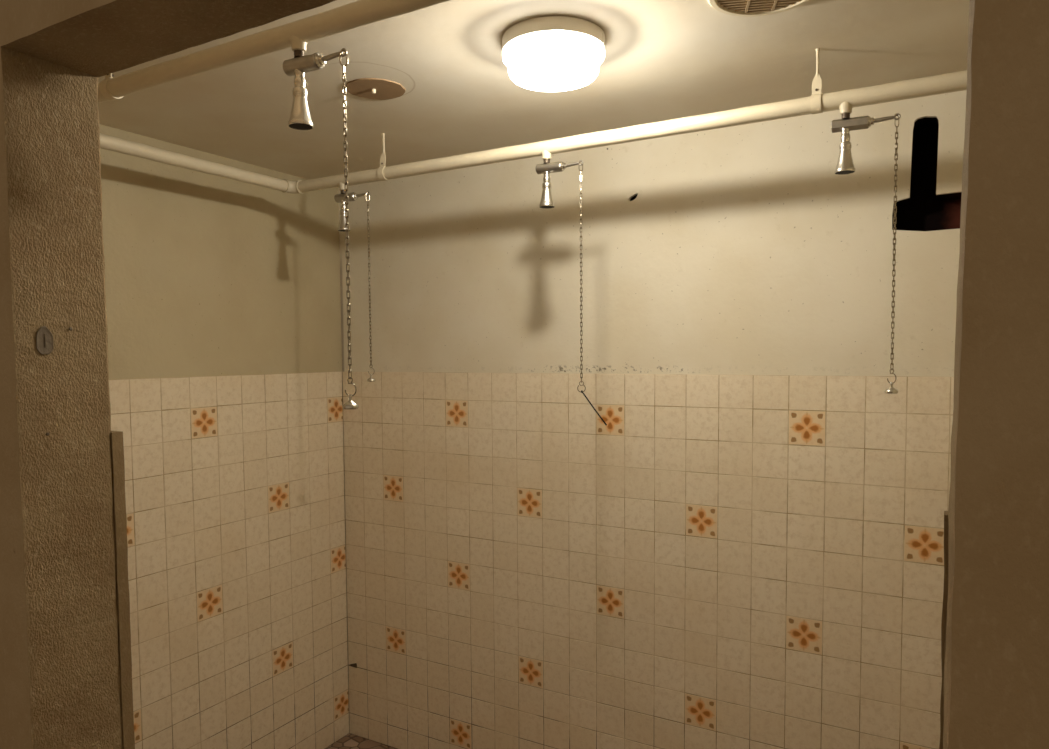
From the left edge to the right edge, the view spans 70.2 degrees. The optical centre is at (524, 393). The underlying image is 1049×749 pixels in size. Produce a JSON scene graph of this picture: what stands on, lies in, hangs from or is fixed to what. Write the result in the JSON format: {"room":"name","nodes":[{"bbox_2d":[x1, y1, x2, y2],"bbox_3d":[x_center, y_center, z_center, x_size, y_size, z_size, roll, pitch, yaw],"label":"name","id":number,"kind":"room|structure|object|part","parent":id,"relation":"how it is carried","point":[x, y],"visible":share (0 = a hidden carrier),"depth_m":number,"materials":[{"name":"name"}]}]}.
{"room":"communal shower room","nodes":[
{"label":"communal shower room","id":0,"kind":"room"},
{"bbox_2d":[100,124,348,695],"bbox_3d":[-1.253,0.330,2.633,0.144,2.570,1.860,1,4,30],"label":"wall","id":1,"kind":"structure","parent":0,"point":[206,274],"depth_m":2.69,"materials":[{"name":"paint"}]},
{"bbox_2d":[109,372,348,748],"bbox_3d":[-1.199,0.755,2.595,0.007,1.624,1.634,1,4,30],"label":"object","id":2,"kind":"structure","parent":1,"relation":"attached to","point":[234,484],"depth_m":2.79,"materials":[{"name":"beige tile"}]},
{"bbox_2d":[325,732,396,748],"bbox_3d":[-0.337,1.695,1.109,5.400,0.100,3.740,1,4,30],"label":"floor","id":3,"kind":"structure","parent":0,"point":[350,741],"depth_m":3.25,"materials":[{"name":"tile"}]},
{"bbox_2d":[0,0,1048,748],"bbox_3d":[-0.355,0.273,1.017,5.400,2.750,0.150,1,4,30],"label":"wall","id":4,"kind":"structure","parent":0,"point":[60,671],"depth_m":1.12,"materials":[{"name":"paint"}]},
{"bbox_2d":[36,326,53,354],"bbox_3d":[-0.770,-0.086,1.198,0.001,0.046,0.027,1,4,30],"label":"bolt hole","id":5,"kind":"object","parent":4,"relation":"attached to","point":[44,337],"visible":1,"depth_m":1.20,"materials":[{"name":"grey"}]},
{"bbox_2d":[110,431,134,748],"bbox_3d":[-1.158,0.838,1.605,1.039,1.566,0.020,1,4,30],"label":"trim","id":6,"kind":"structure","parent":4,"relation":"attached to","point":[117,448],"depth_m":1.32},
{"bbox_2d":[939,511,947,748],"bbox_3d":[0.517,0.886,0.653,0.294,1.551,0.020,1,4,30],"label":"trim","id":7,"kind":"structure","parent":4,"relation":"attached to","point":[945,590],"depth_m":0.68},
{"bbox_2d":[98,0,969,185],"bbox_3d":[-0.057,-0.877,1.897,2.900,0.135,1.830,1,4,30],"label":"ceiling","id":8,"kind":"structure","parent":0,"point":[662,60],"depth_m":1.95,"materials":[{"name":"paint"}]},
{"bbox_2d":[99,73,123,100],"bbox_3d":[-0.915,-0.729,1.652,0.023,0.150,0.045,1,4,30],"label":"hanger","id":9,"kind":"object","parent":8,"relation":"hanging from","point":[104,91],"visible":0.31,"depth_m":1.64,"materials":[{"name":"paint"}]},
{"bbox_2d":[377,133,389,180],"bbox_3d":[-0.461,-0.776,2.445,0.023,0.150,0.045,1,4,30],"label":"hanger","id":10,"kind":"object","parent":8,"relation":"hanging from","point":[380,175],"visible":0.83,"depth_m":2.44,"materials":[{"name":"paint"}]},
{"bbox_3d":[-0.461,-0.818,2.442,0.011,0.066,0.011,1,4,30],"label":"rod","id":11,"kind":"part","parent":10,"relation":"part of","materials":[{"name":"paint"}]},
{"bbox_2d":[502,16,604,71],"bbox_3d":[0.067,-0.768,1.710,0.238,0.093,0.236,1,4,30],"label":"ceiling lamp","id":12,"kind":"object","parent":8,"relation":"attached to","point":[547,43],"visible":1,"depth_m":1.71,"materials":[{"name":"beige"}]},
{"bbox_2d":[707,0,809,16],"bbox_3d":[0.476,-0.799,1.471,0.228,0.012,0.228,1,4,30],"label":"ceiling vent","id":13,"kind":"object","parent":8,"relation":"in","point":[743,8],"visible":1,"depth_m":1.54,"materials":[{"name":"beige plastic"}]},
{"bbox_2d":[810,48,822,113],"bbox_3d":[0.701,-0.748,1.784,0.023,0.150,0.045,1,4,30],"label":"hanger","id":14,"kind":"object","parent":8,"relation":"hanging from","point":[815,101],"visible":0.92,"depth_m":1.78,"materials":[{"name":"paint"}]},
{"bbox_2d":[98,0,966,193],"bbox_3d":[-0.045,-0.679,1.686,2.361,0.058,0.962,1,4,30],"label":"pipe","id":15,"kind":"object","parent":14,"relation":"hanging from","point":[297,34],"visible":0.81,"depth_m":1.76,"materials":[{"name":"white metal"}]},
{"bbox_2d":[283,48,346,129],"bbox_3d":[-0.377,-0.563,1.355,0.147,0.140,0.046,1,4,30],"label":"shower head","id":16,"kind":"object","parent":15,"relation":"attached to","point":[300,117],"visible":1,"depth_m":1.36},
{"bbox_3d":[-0.338,-0.605,1.330,0.057,0.015,0.010,1,4,30],"label":"lever","id":17,"kind":"part","parent":16,"relation":"part of","materials":[{"name":"silver metal"}]},
{"bbox_2d":[339,50,358,408],"bbox_3d":[-0.318,-0.291,1.337,0.029,0.637,0.029,1,4,30],"label":"pull chain","id":18,"kind":"object","parent":16,"relation":"hanging from","point":[350,404],"visible":1,"depth_m":1.34,"materials":[{"name":"metal"}]},
{"bbox_3d":[-0.316,0.014,1.354,0.029,0.026,0.029,1,4,30],"label":"pull knob","id":19,"kind":"part","parent":18,"relation":"part of","materials":[{"name":"silver metal"}]},
{"bbox_2d":[334,190,369,231],"bbox_3d":[-0.579,-0.626,2.521,0.147,0.140,0.046,1,4,30],"label":"shower head","id":20,"kind":"object","parent":15,"relation":"attached to","point":[339,198],"visible":0.79,"depth_m":2.53},
{"bbox_3d":[-0.540,-0.668,2.496,0.057,0.015,0.010,1,4,30],"label":"lever","id":21,"kind":"part","parent":20,"relation":"part of","materials":[{"name":"silver metal"}]},
{"bbox_2d":[366,193,375,381],"bbox_3d":[-0.520,-0.357,2.503,0.029,0.631,0.029,1,4,30],"label":"pull chain","id":22,"kind":"object","parent":20,"relation":"hanging from","point":[371,379],"visible":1,"depth_m":2.50,"materials":[{"name":"metal"}]},
{"bbox_3d":[-0.518,-0.055,2.520,0.029,0.026,0.029,1,4,30],"label":"pull knob","id":23,"kind":"part","parent":22,"relation":"part of","materials":[{"name":"silver metal"}]},
{"bbox_2d":[536,159,582,208],"bbox_3d":[0.102,-0.610,2.134,0.147,0.140,0.046,1,4,30],"label":"shower head","id":24,"kind":"object","parent":15,"relation":"attached to","point":[546,202],"visible":1,"depth_m":2.14},
{"bbox_3d":[0.141,-0.651,2.109,0.057,0.015,0.010,1,4,30],"label":"lever","id":25,"kind":"part","parent":24,"relation":"part of","materials":[{"name":"silver metal"}]},
{"bbox_2d":[577,161,585,391],"bbox_3d":[0.161,-0.330,2.117,0.024,0.652,0.007,-1,3,-14],"label":"pull chain","id":26,"kind":"object","parent":24,"relation":"hanging from","point":[581,352],"visible":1,"depth_m":2.12,"materials":[{"name":"metal"}]},
{"bbox_2d":[581,390,606,424],"bbox_3d":[0.197,0.039,2.119,0.081,0.100,0.005,1,4,28],"label":"wire","id":27,"kind":"object","parent":26,"relation":"hanging from","point":[581,390],"visible":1,"depth_m":2.12,"materials":[{"name":"black"}]},
{"bbox_2d":[831,113,900,174],"bbox_3d":[0.795,-0.593,1.740,0.147,0.140,0.046,1,4,30],"label":"shower head","id":28,"kind":"object","parent":15,"relation":"attached to","point":[845,165],"visible":1,"depth_m":1.75},
{"bbox_3d":[0.834,-0.634,1.715,0.057,0.015,0.010,1,4,30],"label":"lever","id":29,"kind":"part","parent":28,"relation":"part of","materials":[{"name":"silver metal"}]},
{"bbox_2d":[885,115,898,393],"bbox_3d":[0.854,-0.320,1.722,0.029,0.638,0.029,1,4,30],"label":"pull chain","id":30,"kind":"object","parent":28,"relation":"hanging from","point":[891,390],"visible":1,"depth_m":1.72,"materials":[{"name":"metal"}]},
{"bbox_3d":[0.856,-0.015,1.739,0.029,0.026,0.029,1,4,30],"label":"pull knob","id":31,"kind":"part","parent":30,"relation":"part of","materials":[{"name":"silver metal"}]},
{"bbox_3d":[0.700,-0.790,1.782,0.011,0.066,0.011,1,4,30],"label":"rod","id":32,"kind":"part","parent":14,"relation":"part of","materials":[{"name":"paint"}]},
{"bbox_2d":[338,90,966,731],"bbox_3d":[0.341,0.316,2.648,2.900,2.575,0.012,1,4,30],"label":"wall","id":33,"kind":"structure","parent":0,"point":[740,249],"depth_m":2.50,"materials":[{"name":"paint"}]},
{"bbox_2d":[342,372,953,748],"bbox_3d":[0.340,0.740,2.664,2.599,1.624,0.007,1,4,30],"label":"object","id":34,"kind":"structure","parent":33,"relation":"attached to","point":[722,561],"depth_m":2.60,"materials":[{"name":"beige tile"}]},
{"bbox_2d":[892,117,961,230],"bbox_3d":[1.198,-0.630,2.168,0.220,0.325,0.100,1,4,30],"label":"wall opening","id":35,"kind":"structure","parent":33,"relation":"attached to","point":[925,210],"depth_m":2.22,"materials":[{"name":"black"}]}
]}

